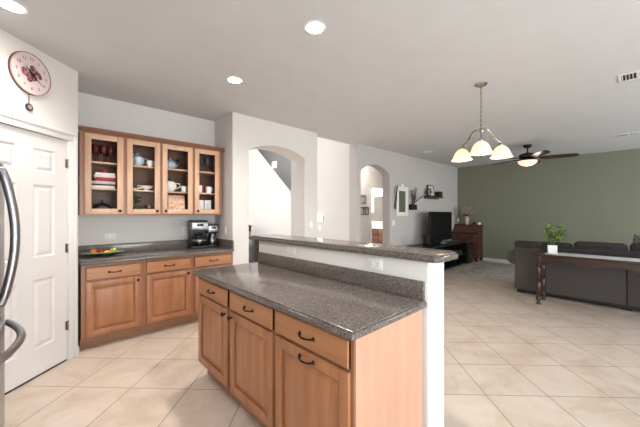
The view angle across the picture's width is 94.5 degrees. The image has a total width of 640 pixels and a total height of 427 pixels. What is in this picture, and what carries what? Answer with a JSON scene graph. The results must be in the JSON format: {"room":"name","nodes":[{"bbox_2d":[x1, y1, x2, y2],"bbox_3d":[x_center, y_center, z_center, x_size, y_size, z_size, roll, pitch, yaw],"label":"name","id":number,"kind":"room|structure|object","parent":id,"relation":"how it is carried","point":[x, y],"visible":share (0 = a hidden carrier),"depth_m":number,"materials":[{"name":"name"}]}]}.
{"room":"kitchen","nodes":[
{"label":"kitchen","id":0,"kind":"room"},
{"bbox_2d":[0,29,77,345],"bbox_3d":[-2.423,0.007,2.383,0.120,2.740,0.980,0,0,2],"label":"wall","id":1,"kind":"structure","parent":0,"point":[58,108],"depth_m":2.53,"materials":[{"name":"paint"}]},
{"bbox_2d":[8,51,50,110],"bbox_3d":[-2.346,-1.055,2.403,0.030,0.468,0.332,0,0,2],"label":"wall clock","id":2,"kind":"object","parent":1,"relation":"attached to","point":[28,72],"visible":1,"depth_m":2.38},
{"bbox_2d":[21,65,41,81],"bbox_3d":[-2.338,-1.124,2.405,0.001,0.144,0.168,0,0,2],"label":"print","id":3,"kind":"object","parent":2,"relation":"attached to","point":[29,73],"depth_m":2.40},
{"bbox_2d":[0,123,68,394],"bbox_3d":[-2.377,0.356,2.380,0.052,2.039,0.768,0,0,2],"label":"door","id":4,"kind":"structure","parent":1,"relation":"in","point":[36,164],"depth_m":2.48,"materials":[{"name":"white paint"}]},
{"bbox_2d":[0,110,76,359],"bbox_3d":[-2.410,0.312,2.377,0.147,2.130,0.936,0,0,2],"label":"trim","id":5,"kind":"structure","parent":1,"relation":"attached to","point":[5,117],"depth_m":2.77,"materials":[{"name":"white paint"}]},
{"bbox_2d":[78,92,214,245],"bbox_3d":[-2.298,0.007,3.835,2.110,2.740,0.120,0,0,-43],"label":"wall","id":6,"kind":"structure","parent":0,"point":[94,111],"depth_m":3.74,"materials":[{"name":"paint"}]},
{"bbox_2d":[78,131,124,215],"bbox_3d":[-2.467,-0.417,3.340,0.402,0.901,0.371,0,0,-43],"label":"upper cabinet","id":7,"kind":"object","parent":6,"relation":"attached to","point":[88,197],"visible":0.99,"depth_m":3.32,"materials":[{"name":"brown wood"}]},
{"bbox_2d":[91,144,98,160],"bbox_3d":[-2.510,-0.658,3.308,0.074,0.200,0.074,0,0,-43],"label":"wine glass","id":8,"kind":"object","parent":7,"relation":"on","point":[95,147],"visible":0.77,"depth_m":3.29,"materials":[{"name":"red glass"}]},
{"bbox_2d":[92,200,111,208],"bbox_3d":[-2.459,-0.067,3.342,0.258,0.150,0.224,0,0,-43],"label":"serving dish","id":9,"kind":"object","parent":7,"relation":"on","point":[101,205],"visible":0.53,"depth_m":3.29,"materials":[{"name":"ceramic"}]},
{"bbox_2d":[91,185,114,188],"bbox_3d":[-2.463,-0.284,3.338,0.231,0.030,0.150,0,0,-41],"label":"book","id":10,"kind":"object","parent":7,"relation":"on","point":[92,186],"visible":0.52,"depth_m":3.28,"materials":[{"name":"white paper"}]},
{"bbox_2d":[91,183,114,185],"bbox_3d":[-2.459,-0.308,3.342,0.150,0.017,0.220,0,0,44],"label":"book","id":11,"kind":"object","parent":10,"relation":"on","point":[91,183],"visible":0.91,"depth_m":3.29,"materials":[{"name":"grey paper"}]},
{"bbox_2d":[91,180,115,184],"bbox_3d":[-2.455,-0.333,3.345,0.220,0.030,0.150,0,0,-42],"label":"book","id":12,"kind":"object","parent":11,"relation":"on","point":[95,182],"visible":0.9,"depth_m":3.29,"materials":[{"name":"white paper"}]},
{"bbox_2d":[93,179,115,181],"bbox_3d":[-2.445,-0.359,3.356,0.150,0.019,0.187,0,0,45],"label":"book","id":13,"kind":"object","parent":12,"relation":"on","point":[94,179],"visible":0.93,"depth_m":3.29,"materials":[{"name":"red paper"}]},
{"bbox_2d":[93,177,115,179],"bbox_3d":[-2.445,-0.380,3.356,0.198,0.021,0.150,0,0,-40],"label":"book","id":14,"kind":"object","parent":13,"relation":"on","point":[93,177],"visible":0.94,"depth_m":3.30,"materials":[{"name":"red paper"}]},
{"bbox_2d":[92,174,115,177],"bbox_3d":[-2.448,-0.406,3.352,0.198,0.028,0.150,0,0,-44],"label":"book","id":15,"kind":"object","parent":14,"relation":"on","point":[93,175],"visible":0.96,"depth_m":3.30,"materials":[{"name":"white paper"}]},
{"bbox_2d":[93,172,114,175],"bbox_3d":[-2.448,-0.431,3.352,0.150,0.021,0.182,0,0,43],"label":"book","id":16,"kind":"object","parent":15,"relation":"on","point":[94,172],"visible":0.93,"depth_m":3.29,"materials":[{"name":"white paper"}]},
{"bbox_2d":[100,145,106,161],"bbox_3d":[-2.438,-0.658,3.334,0.074,0.200,0.074,0,0,-43],"label":"wine glass","id":17,"kind":"object","parent":7,"relation":"on","point":[103,148],"visible":0.74,"depth_m":3.31,"materials":[{"name":"red glass"}]},
{"bbox_2d":[91,161,116,167],"bbox_3d":[-2.491,-0.549,3.366,0.368,0.018,0.280,0,0,-43],"label":"shelf","id":18,"kind":"object","parent":7,"relation":"attached to","point":[94,164],"depth_m":3.40,"materials":[{"name":"brown wood"}]},
{"bbox_2d":[91,188,116,191],"bbox_3d":[-2.491,-0.259,3.366,0.368,0.018,0.280,0,0,-43],"label":"shelf","id":19,"kind":"object","parent":7,"relation":"attached to","point":[92,189],"depth_m":3.36,"materials":[{"name":"brown wood"}]},
{"bbox_2d":[107,146,113,162],"bbox_3d":[-2.414,-0.658,3.411,0.074,0.200,0.074,0,0,-43],"label":"wine glass","id":20,"kind":"object","parent":7,"relation":"on","point":[110,150],"visible":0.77,"depth_m":3.39,"materials":[{"name":"red glass"}]},
{"bbox_2d":[104,233,115,239],"bbox_3d":[-2.511,0.287,3.546,0.118,0.074,0.008,0,0,-43],"label":"outlet","id":21,"kind":"object","parent":6,"relation":"attached to","point":[108,236],"visible":1,"depth_m":3.54,"materials":[{"name":"white plastic"}]},
{"bbox_2d":[78,239,188,254],"bbox_3d":[-2.158,0.430,3.868,1.616,0.107,0.022,0,0,-43],"label":"backsplash","id":22,"kind":"structure","parent":6,"relation":"attached to","point":[137,246],"depth_m":3.74,"materials":[{"name":"grey stone"}]},
{"bbox_2d":[125,137,192,214],"bbox_3d":[-2.041,-0.417,3.740,0.762,0.901,0.371,0,0,-43],"label":"upper cabinet","id":23,"kind":"object","parent":6,"relation":"attached to","point":[157,176],"visible":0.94,"depth_m":3.71,"materials":[{"name":"brown wood"}]},
{"bbox_2d":[133,193,142,208],"bbox_3d":[-2.214,-0.112,3.582,0.136,0.241,0.146,0,0,20],"label":"ivy","id":24,"kind":"object","parent":23,"relation":"on","point":[135,197],"visible":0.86,"depth_m":3.58,"materials":[{"name":"green plant"}]},
{"bbox_2d":[133,153,147,165],"bbox_3d":[-2.200,-0.639,3.556,0.203,0.161,0.161,0,0,-15],"label":"teapot","id":25,"kind":"object","parent":23,"relation":"on","point":[137,159],"visible":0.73,"depth_m":3.52,"materials":[{"name":"blue ceramic"}]},
{"bbox_2d":[137,185,152,189],"bbox_3d":[-2.129,-0.301,3.607,0.096,0.064,0.181,0,0,37],"label":"gravy boat","id":26,"kind":"object","parent":23,"relation":"on","point":[145,187],"visible":0.88,"depth_m":3.58,"materials":[{"name":"white ceramic"}]},
{"bbox_2d":[144,205,153,208],"bbox_3d":[-2.101,-0.041,3.649,0.113,0.099,0.091,0,0,-41],"label":"cup","id":27,"kind":"object","parent":23,"relation":"on","point":[145,206],"visible":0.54,"depth_m":3.61,"materials":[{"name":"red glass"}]},
{"bbox_2d":[146,160,153,166],"bbox_3d":[-2.070,-0.594,3.611,0.066,0.072,0.082,0,0,44],"label":"creamer","id":28,"kind":"object","parent":23,"relation":"on","point":[149,162],"visible":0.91,"depth_m":3.58,"materials":[{"name":"white ceramic"}]},
{"bbox_2d":[78,125,224,151],"bbox_3d":[-2.045,-0.882,3.741,1.606,0.048,0.353,0,0,-43],"label":"crown molding","id":29,"kind":"structure","parent":23,"relation":"attached to","point":[80,128],"depth_m":3.50,"materials":[{"name":"brown wood"}]},
{"bbox_2d":[133,165,187,173],"bbox_3d":[-2.065,-0.549,3.765,0.728,0.018,0.280,0,0,-43],"label":"shelf","id":30,"kind":"object","parent":23,"relation":"attached to","point":[136,168],"depth_m":3.77,"materials":[{"name":"brown wood"}]},
{"bbox_2d":[133,190,187,194],"bbox_3d":[-2.065,-0.259,3.765,0.728,0.018,0.280,0,0,-43],"label":"shelf","id":31,"kind":"object","parent":23,"relation":"attached to","point":[139,192],"depth_m":3.77,"materials":[{"name":"brown wood"}]},
{"bbox_2d":[168,158,177,168],"bbox_3d":[-1.945,-0.633,3.852,0.149,0.149,0.187,0,0,-11],"label":"teapot","id":32,"kind":"object","parent":23,"relation":"on","point":[171,164],"visible":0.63,"depth_m":3.81,"materials":[{"name":"blue ceramic"}]},
{"bbox_2d":[168,178,180,190],"bbox_3d":[-1.945,-0.358,3.810,0.180,0.180,0.226,0,0,14],"label":"teapot","id":33,"kind":"object","parent":23,"relation":"on","point":[172,186],"visible":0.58,"depth_m":3.77,"materials":[{"name":"white ceramic"}]},
{"bbox_2d":[168,195,184,208],"bbox_3d":[-1.873,-0.107,3.867,0.200,0.234,0.044,0,0,-39],"label":"box","id":34,"kind":"object","parent":23,"relation":"in","point":[174,201],"visible":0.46,"depth_m":3.86,"materials":[{"name":"cardboard"}]},
{"bbox_2d":[181,186,187,191],"bbox_3d":[-1.798,-0.307,3.916,0.070,0.076,0.087,0,0,-6],"label":"creamer","id":35,"kind":"object","parent":23,"relation":"on","point":[183,188],"visible":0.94,"depth_m":3.88,"materials":[{"name":"white ceramic"}]},
{"bbox_2d":[182,227,186,234],"bbox_3d":[-1.892,0.257,4.126,0.072,0.116,0.008,0,0,-43],"label":"outlet","id":36,"kind":"object","parent":6,"relation":"attached to","point":[184,229],"visible":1,"depth_m":4.13,"materials":[{"name":"white plastic"}]},
{"bbox_2d":[193,147,220,214],"bbox_3d":[-1.621,-0.417,4.133,0.385,0.901,0.371,0,0,-43],"label":"upper cabinet","id":37,"kind":"object","parent":6,"relation":"attached to","point":[210,175],"visible":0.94,"depth_m":4.11,"materials":[{"name":"brown wood"}]},
{"bbox_2d":[199,200,203,208],"bbox_3d":[-1.663,-0.082,4.087,0.061,0.180,0.090,0,0,44],"label":"box","id":38,"kind":"object","parent":37,"relation":"in","point":[201,202],"visible":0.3,"depth_m":4.08,"materials":[{"name":"white cardboard"}]},
{"bbox_2d":[202,185,206,192],"bbox_3d":[-1.663,-0.327,4.235,0.134,0.116,0.108,0,0,-11],"label":"mug","id":39,"kind":"object","parent":37,"relation":"on","point":[203,186],"visible":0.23,"depth_m":4.19,"materials":[{"name":"red ceramic"}]},
{"bbox_2d":[204,158,209,165],"bbox_3d":[-1.584,-0.658,4.148,0.074,0.200,0.074,0,0,-43],"label":"wine glass","id":40,"kind":"object","parent":37,"relation":"on","point":[206,160],"visible":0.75,"depth_m":4.12,"materials":[{"name":"glass"}]},
{"bbox_2d":[199,171,214,175],"bbox_3d":[-1.645,-0.549,4.159,0.351,0.018,0.280,0,0,-43],"label":"shelf","id":41,"kind":"object","parent":37,"relation":"attached to","point":[201,173],"depth_m":4.12,"materials":[{"name":"brown wood"}]},
{"bbox_2d":[199,193,214,195],"bbox_3d":[-1.645,-0.259,4.159,0.351,0.018,0.280,0,0,-43],"label":"shelf","id":42,"kind":"object","parent":37,"relation":"attached to","point":[200,194],"depth_m":4.11,"materials":[{"name":"brown wood"}]},
{"bbox_2d":[204,200,210,208],"bbox_3d":[-1.587,-0.082,4.158,0.061,0.180,0.090,0,0,44],"label":"box","id":43,"kind":"object","parent":37,"relation":"in","point":[207,203],"visible":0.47,"depth_m":4.13,"materials":[{"name":"white cardboard"}]},
{"bbox_2d":[205,187,212,192],"bbox_3d":[-1.555,-0.313,4.143,0.083,0.090,0.103,0,0,4],"label":"mug","id":44,"kind":"object","parent":37,"relation":"on","point":[208,189],"visible":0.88,"depth_m":4.10,"materials":[{"name":"white ceramic"}]},
{"bbox_2d":[215,118,220,238],"bbox_3d":[-1.461,0.007,4.397,0.120,2.740,0.205,0,0,-43],"label":"wall","id":45,"kind":"structure","parent":0,"point":[218,122],"depth_m":4.34,"materials":[{"name":"paint"}]},
{"bbox_2d":[257,149,290,190],"bbox_3d":[-1.082,-1.273,9.434,0.120,5.300,4.750,0,0,-43],"label":"wall","id":46,"kind":"structure","parent":0,"point":[283,170],"depth_m":9.55,"materials":[{"name":"grey paint"}]},
{"bbox_2d":[272,162,276,167],"bbox_3d":[-1.502,-1.569,9.760,0.045,0.200,0.200,0,0,-43],"label":"wall light","id":47,"kind":"object","parent":46,"relation":"attached to","point":[274,164],"visible":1,"depth_m":9.72,"materials":[{"name":"white plastic"}]},
{"bbox_2d":[249,137,348,240],"bbox_3d":[-1.445,-1.273,8.183,0.120,5.300,6.080,0,0,-43],"label":"wall","id":48,"kind":"structure","parent":0,"point":[332,156],"depth_m":6.57,"materials":[{"name":"paint"}]},
{"bbox_2d":[252,149,290,199],"bbox_3d":[-1.900,-1.821,8.669,0.160,3.955,4.750,0,0,-43],"label":"trim","id":49,"kind":"structure","parent":48,"relation":"attached to","point":[265,163],"depth_m":7.94,"materials":[{"name":"white paint"}]},
{"bbox_2d":[318,215,323,221],"bbox_3d":[0.012,0.127,6.506,0.045,0.150,0.150,0,0,-43],"label":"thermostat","id":50,"kind":"object","parent":48,"relation":"attached to","point":[320,217],"visible":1,"depth_m":6.47,"materials":[{"name":"white plastic"}]},
{"bbox_2d":[0,0,639,167],"bbox_3d":[1.489,-1.423,4.444,10.550,0.120,11.150,0,0,-43],"label":"ceiling","id":51,"kind":"structure","parent":0,"point":[398,76],"depth_m":2.65,"materials":[{"name":"paint"}]},
{"bbox_2d":[0,0,28,13],"bbox_3d":[-2.034,-1.360,1.949,0.168,0.006,0.168,0,0,-43],"label":"recessed light","id":52,"kind":"object","parent":51,"relation":"in","point":[13,6],"visible":1,"depth_m":1.95,"materials":[{"name":"white plastic"}]},
{"bbox_2d":[226,76,242,83],"bbox_3d":[-0.879,-1.360,3.045,0.168,0.006,0.168,0,0,-43],"label":"recessed light","id":53,"kind":"object","parent":51,"relation":"in","point":[232,79],"visible":1,"depth_m":3.04,"materials":[{"name":"white plastic"}]},
{"bbox_2d":[303,20,325,34],"bbox_3d":[-0.038,-1.360,2.180,0.168,0.006,0.168,0,0,-43],"label":"recessed light","id":54,"kind":"object","parent":51,"relation":"in","point":[314,27],"visible":1,"depth_m":2.17,"materials":[{"name":"white plastic"}]},
{"bbox_2d":[452,81,512,161],"bbox_3d":[1.668,-0.970,3.150,0.586,0.784,0.574,0,0,-43],"label":"chandelier","id":55,"kind":"object","parent":51,"relation":"hanging from","point":[480,148],"visible":1,"depth_m":3.12,"materials":[{"name":"white glass"}]},
{"bbox_2d":[491,144,578,165],"bbox_3d":[4.244,-1.152,6.019,1.475,0.420,1.522,0,0,-43],"label":"ceiling fan","id":56,"kind":"object","parent":51,"relation":"hanging from","point":[526,159],"visible":0.98,"depth_m":5.85,"materials":[{"name":"brown wood"}]},
{"bbox_2d":[614,132,639,136],"bbox_3d":[5.372,-1.358,5.148,0.160,0.009,0.370,0,0,-43],"label":"ceiling vent","id":57,"kind":"object","parent":51,"relation":"in","point":[635,133],"visible":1,"depth_m":5.15,"materials":[{"name":"white plastic"}]},
{"bbox_2d":[618,70,639,82],"bbox_3d":[3.139,-1.358,2.917,0.230,0.009,0.285,0,0,-43],"label":"ceiling vent","id":58,"kind":"object","parent":51,"relation":"in","point":[634,75],"visible":1,"depth_m":2.96,"materials":[{"name":"white plastic"}]},
{"bbox_2d":[5,259,639,426],"bbox_3d":[0.669,1.427,5.320,10.550,0.100,13.550,0,0,-43],"label":"floor","id":59,"kind":"structure","parent":0,"point":[511,360],"depth_m":2.50,"materials":[{"name":"beige tile"}]},
{"bbox_2d":[0,163,25,426],"bbox_3d":[-1.937,0.543,1.331,0.872,1.643,0.902,0,0,-43],"label":"refrigerator","id":60,"kind":"object","parent":59,"relation":"on","point":[6,187],"visible":1,"depth_m":1.56,"materials":[{"name":"metal"}]},
{"bbox_2d":[78,260,143,348],"bbox_3d":[-2.331,0.950,3.286,0.540,0.855,0.626,0,0,-43],"label":"base cabinet","id":61,"kind":"object","parent":59,"relation":"on","point":[110,295],"visible":0.99,"depth_m":3.07,"materials":[{"name":"brown wood"}]},
{"bbox_2d":[78,238,233,265],"bbox_3d":[-1.951,0.450,3.649,1.617,0.145,0.624,0,0,-43],"label":"countertop","id":62,"kind":"structure","parent":61,"relation":"on","point":[136,251],"depth_m":3.61,"materials":[{"name":"grey stone"}]},
{"bbox_2d":[79,250,124,256],"bbox_3d":[-2.423,0.459,3.307,0.258,0.046,0.416,0,0,43],"label":"platter","id":63,"kind":"object","parent":62,"relation":"on","point":[117,251],"visible":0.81,"depth_m":3.23,"materials":[{"name":"green ceramic"}]},
{"bbox_2d":[188,220,207,248],"bbox_3d":[-1.657,0.294,4.052,0.219,0.375,0.282,0,0,-35],"label":"coffee maker","id":64,"kind":"object","parent":62,"relation":"on","point":[197,228],"visible":1,"depth_m":4.00,"materials":[{"name":"black plastic"}]},
{"bbox_2d":[205,224,218,246],"bbox_3d":[-1.542,0.322,4.221,0.149,0.320,0.220,0,0,-37],"label":"coffee maker","id":65,"kind":"object","parent":62,"relation":"on","point":[213,229],"visible":0.9,"depth_m":4.17,"materials":[{"name":"black plastic"}]},
{"bbox_2d":[141,255,191,333],"bbox_3d":[-1.941,0.950,3.651,0.526,0.855,0.626,0,0,-43],"label":"base cabinet","id":66,"kind":"object","parent":59,"relation":"on","point":[167,281],"visible":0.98,"depth_m":3.44,"materials":[{"name":"brown wood"}]},
{"bbox_2d":[189,251,232,321],"bbox_3d":[-1.553,0.950,4.015,0.533,0.855,0.626,0,0,-43],"label":"base cabinet","id":67,"kind":"object","parent":59,"relation":"on","point":[203,261],"visible":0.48,"depth_m":3.73,"materials":[{"name":"brown wood"}]},
{"bbox_2d":[198,278,240,404],"bbox_3d":[-0.632,0.950,2.447,0.616,0.855,0.587,0,0,-43],"label":"base cabinet","id":68,"kind":"object","parent":59,"relation":"on","point":[214,309],"visible":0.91,"depth_m":2.21,"materials":[{"name":"brown wood"}]},
{"bbox_2d":[227,291,275,426],"bbox_3d":[-0.244,0.950,2.033,0.616,0.855,0.544,0,0,-43],"label":"base cabinet","id":69,"kind":"object","parent":59,"relation":"on","point":[252,323],"visible":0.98,"depth_m":1.80,"materials":[{"name":"brown wood"}]},
{"bbox_2d":[249,237,258,262],"bbox_3d":[-1.874,1.027,8.247,0.387,0.700,0.900,0,0,-43],"label":"table","id":70,"kind":"object","parent":59,"relation":"on","point":[253,244],"visible":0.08,"depth_m":7.90,"materials":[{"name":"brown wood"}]},
{"bbox_2d":[275,310,422,426],"bbox_3d":[0.140,0.950,1.623,0.616,0.855,0.577,0,0,-43],"label":"base cabinet","id":71,"kind":"object","parent":59,"relation":"on","point":[323,378],"visible":0.94,"depth_m":1.42,"materials":[{"name":"brown wood"}]},
{"bbox_2d":[192,252,426,340],"bbox_3d":[-0.238,0.451,2.043,0.631,0.142,1.752,0,0,-43],"label":"countertop","id":72,"kind":"structure","parent":71,"relation":"on","point":[351,304],"depth_m":1.76,"materials":[{"name":"grey stone"}]},
{"bbox_2d":[372,227,382,243],"bbox_3d":[1.794,0.937,10.039,0.604,0.880,1.720,0,0,-43],"label":"bathroom vanity","id":73,"kind":"object","parent":59,"relation":"on","point":[377,232],"visible":0.15,"depth_m":9.57,"materials":[{"name":"brown wood"}]},
{"bbox_2d":[409,240,467,269],"bbox_3d":[2.955,1.067,7.304,2.200,0.620,0.500,0,0,-43],"label":"stand","id":74,"kind":"object","parent":59,"relation":"on","point":[453,245],"visible":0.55,"depth_m":7.48,"materials":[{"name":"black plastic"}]},
{"bbox_2d":[423,234,429,245],"bbox_3d":[2.398,0.626,6.655,0.100,0.260,0.126,0,0,-43],"label":"floor speaker","id":75,"kind":"object","parent":74,"relation":"on","point":[426,238],"visible":0.99,"depth_m":6.62,"materials":[{"name":"black plastic"}]},
{"bbox_2d":[429,212,451,242],"bbox_3d":[3.052,0.369,7.463,1.200,0.775,0.240,0,0,-43],"label":"television","id":76,"kind":"object","parent":74,"relation":"on","point":[440,223],"visible":0.89,"depth_m":7.40,"materials":[{"name":"black plastic"}]},
{"bbox_2d":[452,224,482,261],"bbox_3d":[4.283,0.862,8.616,0.448,1.030,0.714,0,0,-43],"label":"writing desk","id":77,"kind":"object","parent":59,"relation":"on","point":[471,233],"visible":0.55,"depth_m":8.44,"materials":[{"name":"brown wood"}]},
{"bbox_2d":[458,207,474,223],"bbox_3d":[4.258,0.086,8.604,0.428,0.521,0.299,0,0,13],"label":"flower vase","id":78,"kind":"object","parent":77,"relation":"on","point":[466,219],"visible":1,"depth_m":8.56,"materials":[{"name":"pink ceramic"}]},
{"bbox_2d":[467,244,472,263],"bbox_3d":[3.974,1.127,8.161,0.300,0.500,0.342,0,0,-43],"label":"subwoofer","id":79,"kind":"object","parent":59,"relation":"on","point":[469,246],"visible":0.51,"depth_m":8.03,"materials":[{"name":"black plastic"}]},
{"bbox_2d":[449,261,514,282],"bbox_3d":[5.062,1.371,6.064,2.300,0.010,3.910,0,0,-43],"label":"area rug","id":80,"kind":"object","parent":59,"relation":"on","point":[484,270],"visible":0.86,"depth_m":6.85,"materials":[{"name":"grey carpet"}]},
{"bbox_2d":[506,240,639,310],"bbox_3d":[4.732,0.912,4.350,0.955,0.930,3.284,0,0,-43],"label":"sofa","id":81,"kind":"object","parent":59,"relation":"on","point":[606,286],"visible":0.76,"depth_m":4.50,"materials":[{"name":"grey fabric"}]},
{"bbox_2d":[542,241,572,246],"bbox_3d":[3.960,0.690,4.973,0.240,0.375,0.435,0,0,-43],"label":"cushion","id":82,"kind":"object","parent":81,"relation":"on","point":[543,243],"depth_m":4.87,"materials":[{"name":"fabric"}]},
{"bbox_2d":[574,241,627,270],"bbox_3d":[4.329,0.669,4.579,0.240,0.415,0.605,0,0,-43],"label":"cushion","id":83,"kind":"object","parent":81,"relation":"on","point":[602,245],"depth_m":4.49,"materials":[{"name":"fabric"}]},
{"bbox_2d":[629,243,639,250],"bbox_3d":[4.766,0.662,4.112,0.240,0.430,0.645,0,0,-43],"label":"cushion","id":84,"kind":"object","parent":81,"relation":"on","point":[634,246],"depth_m":4.24,"materials":[{"name":"fabric"}]},
{"bbox_2d":[633,234,639,242],"bbox_3d":[4.941,0.587,4.409,0.528,0.525,0.293,0,0,37],"label":"throw pillow","id":85,"kind":"object","parent":81,"relation":"on","point":[636,239],"visible":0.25,"depth_m":4.45,"materials":[{"name":"grey fabric"}]},
{"bbox_2d":[534,251,639,304],"bbox_3d":[4.135,0.997,3.777,0.440,0.760,2.240,0,0,-43],"label":"console table","id":86,"kind":"object","parent":59,"relation":"on","point":[541,258],"visible":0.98,"depth_m":4.18,"materials":[{"name":"brown wood"}]},
{"bbox_2d":[545,252,639,261],"bbox_3d":[4.145,0.614,3.766,0.350,0.006,2.030,0,0,-43],"label":"table runner","id":87,"kind":"object","parent":86,"relation":"on","point":[558,253],"visible":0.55,"depth_m":4.11,"materials":[{"name":"fabric"}]},
{"bbox_2d":[537,220,574,253],"bbox_3d":[3.460,0.360,4.420,0.429,0.500,0.384,0,0,-15],"label":"potted plant","id":88,"kind":"object","parent":87,"relation":"on","point":[551,248],"visible":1,"depth_m":4.38,"materials":[{"name":"green plant"}]},
{"bbox_2d":[221,112,456,264],"bbox_3d":[1.383,0.007,6.664,7.370,2.740,0.375,0,0,-43],"label":"wall","id":89,"kind":"structure","parent":0,"point":[240,133],"depth_m":5.04,"materials":[{"name":"paint"}]},
{"bbox_2d":[396,184,408,216],"bbox_3d":[1.916,-0.285,6.878,0.531,0.756,0.040,0,0,-43],"label":"wall mirror","id":90,"kind":"object","parent":89,"relation":"attached to","point":[402,193],"visible":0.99,"depth_m":6.86,"materials":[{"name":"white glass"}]},
{"bbox_2d":[394,185,397,208],"bbox_3d":[1.714,-0.343,6.665,0.145,0.543,0.046,0,0,-43],"label":"swag","id":91,"kind":"object","parent":90,"relation":"hanging from","point":[395,185],"visible":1,"depth_m":6.66},
{"bbox_2d":[409,189,423,209],"bbox_3d":[2.392,-0.340,7.259,0.666,0.553,0.134,0,0,-43],"label":"vase","id":92,"kind":"object","parent":89,"relation":"attached to","point":[413,206],"visible":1,"depth_m":7.09,"materials":[{"name":"black plastic"}]},
{"bbox_2d":[424,196,443,199],"bbox_3d":[3.015,-0.388,7.832,0.850,0.060,0.150,0,0,-43],"label":"wall shelf","id":93,"kind":"object","parent":89,"relation":"attached to","point":[429,197],"visible":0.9,"depth_m":7.75,"materials":[{"name":"brown wood"}]},
{"bbox_2d":[427,185,434,195],"bbox_3d":[2.909,-0.566,7.749,0.320,0.289,0.057,0,0,-43],"label":"picture frame","id":94,"kind":"object","parent":93,"relation":"on","point":[428,186],"visible":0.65,"depth_m":7.77,"materials":[{"name":"black plastic"}]},
{"bbox_2d":[435,191,442,196],"bbox_3d":[3.227,-0.491,8.023,0.208,0.145,0.118,0,0,-43],"label":"storage box","id":95,"kind":"object","parent":93,"relation":"on","point":[437,194],"visible":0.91,"depth_m":7.96,"materials":[{"name":"brown wood"}]},
{"bbox_2d":[259,241,443,426],"bbox_3d":[0.066,0.822,2.321,0.190,1.110,1.763,0,0,-43],"label":"wall","id":96,"kind":"structure","parent":0,"point":[432,274],"depth_m":1.69,"materials":[{"name":"paint"}]},
{"bbox_2d":[287,246,295,255],"bbox_3d":[-0.240,0.322,2.502,0.008,0.074,0.118,0,0,-43],"label":"outlet","id":97,"kind":"object","parent":96,"relation":"attached to","point":[291,250],"visible":1,"depth_m":2.50,"materials":[{"name":"white plastic"}]},
{"bbox_2d":[258,252,424,299],"bbox_3d":[-0.011,0.432,2.247,0.021,0.104,1.705,0,0,-43],"label":"backsplash","id":98,"kind":"structure","parent":96,"relation":"attached to","point":[406,287],"depth_m":1.99,"materials":[{"name":"grey stone"}]},
{"bbox_2d":[250,234,457,262],"bbox_3d":[0.071,0.246,2.327,0.295,0.041,1.900,0,0,-43],"label":"bar","id":99,"kind":"object","parent":96,"relation":"on","point":[428,255],"visible":1,"depth_m":1.94,"materials":[{"name":"grey stone"}]},
{"bbox_2d":[367,257,382,270],"bbox_3d":[0.347,0.325,1.874,0.008,0.074,0.118,0,0,-43],"label":"outlet","id":100,"kind":"object","parent":96,"relation":"attached to","point":[372,263],"visible":1,"depth_m":1.87,"materials":[{"name":"white plastic"}]},
{"bbox_2d":[361,166,382,242],"bbox_3d":[1.357,0.007,8.205,4.000,2.740,0.120,0,0,-43],"label":"wall","id":101,"kind":"structure","parent":0,"point":[369,175],"depth_m":8.03,"materials":[{"name":"paint"}]},
{"bbox_2d":[361,195,365,203],"bbox_3d":[1.157,-0.353,7.921,0.240,0.230,0.020,0,0,-43],"label":"picture frame","id":102,"kind":"object","parent":101,"relation":"attached to","point":[363,197],"visible":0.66,"depth_m":7.93,"materials":[{"name":"metal"}]},
{"bbox_2d":[365,207,368,214],"bbox_3d":[1.267,-0.043,8.024,0.170,0.210,0.020,0,0,-43],"label":"picture frame","id":103,"kind":"object","parent":101,"relation":"attached to","point":[366,208],"visible":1,"depth_m":8.02,"materials":[{"name":"black plastic"}]},
{"bbox_2d":[369,184,382,242],"bbox_3d":[1.664,0.297,8.477,0.940,2.160,0.142,0,0,-43],"label":"trim","id":104,"kind":"structure","parent":101,"relation":"attached to","point":[371,186],"depth_m":8.12,"materials":[{"name":"white paint"}]},
{"bbox_2d":[372,188,382,226],"bbox_3d":[2.226,0.007,10.115,0.120,2.740,3.880,0,0,-43],"label":"wall","id":105,"kind":"structure","parent":0,"point":[374,224],"depth_m":10.27,"materials":[{"name":"paint"}]},
{"bbox_2d":[372,196,382,221],"bbox_3d":[2.010,-0.123,10.242,0.020,0.900,0.840,0,0,-43],"label":"bathroom mirror","id":106,"kind":"object","parent":105,"relation":"attached to","point":[377,201],"visible":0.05,"depth_m":10.26,"materials":[{"name":"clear mirror"}]},
{"bbox_2d":[372,190,382,192],"bbox_3d":[1.934,-0.723,10.239,0.135,0.110,0.600,0,0,-43],"label":"vanity light","id":107,"kind":"object","parent":105,"relation":"attached to","point":[375,191],"visible":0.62,"depth_m":10.19,"materials":[{"name":"silver metal"}]},
{"bbox_2d":[457,148,639,259],"bbox_3d":[5.222,0.007,8.043,0.120,2.740,11.000,0,0,-43],"label":"wall","id":108,"kind":"structure","parent":0,"point":[594,196],"depth_m":7.32,"materials":[{"name":"green paint"}]},
{"bbox_2d":[478,257,509,262],"bbox_3d":[6.564,1.335,6.512,0.014,0.085,6.930,0,0,-43],"label":"baseboard","id":109,"kind":"structure","parent":108,"relation":"attached to","point":[484,259],"depth_m":8.27,"materials":[{"name":"white paint"}]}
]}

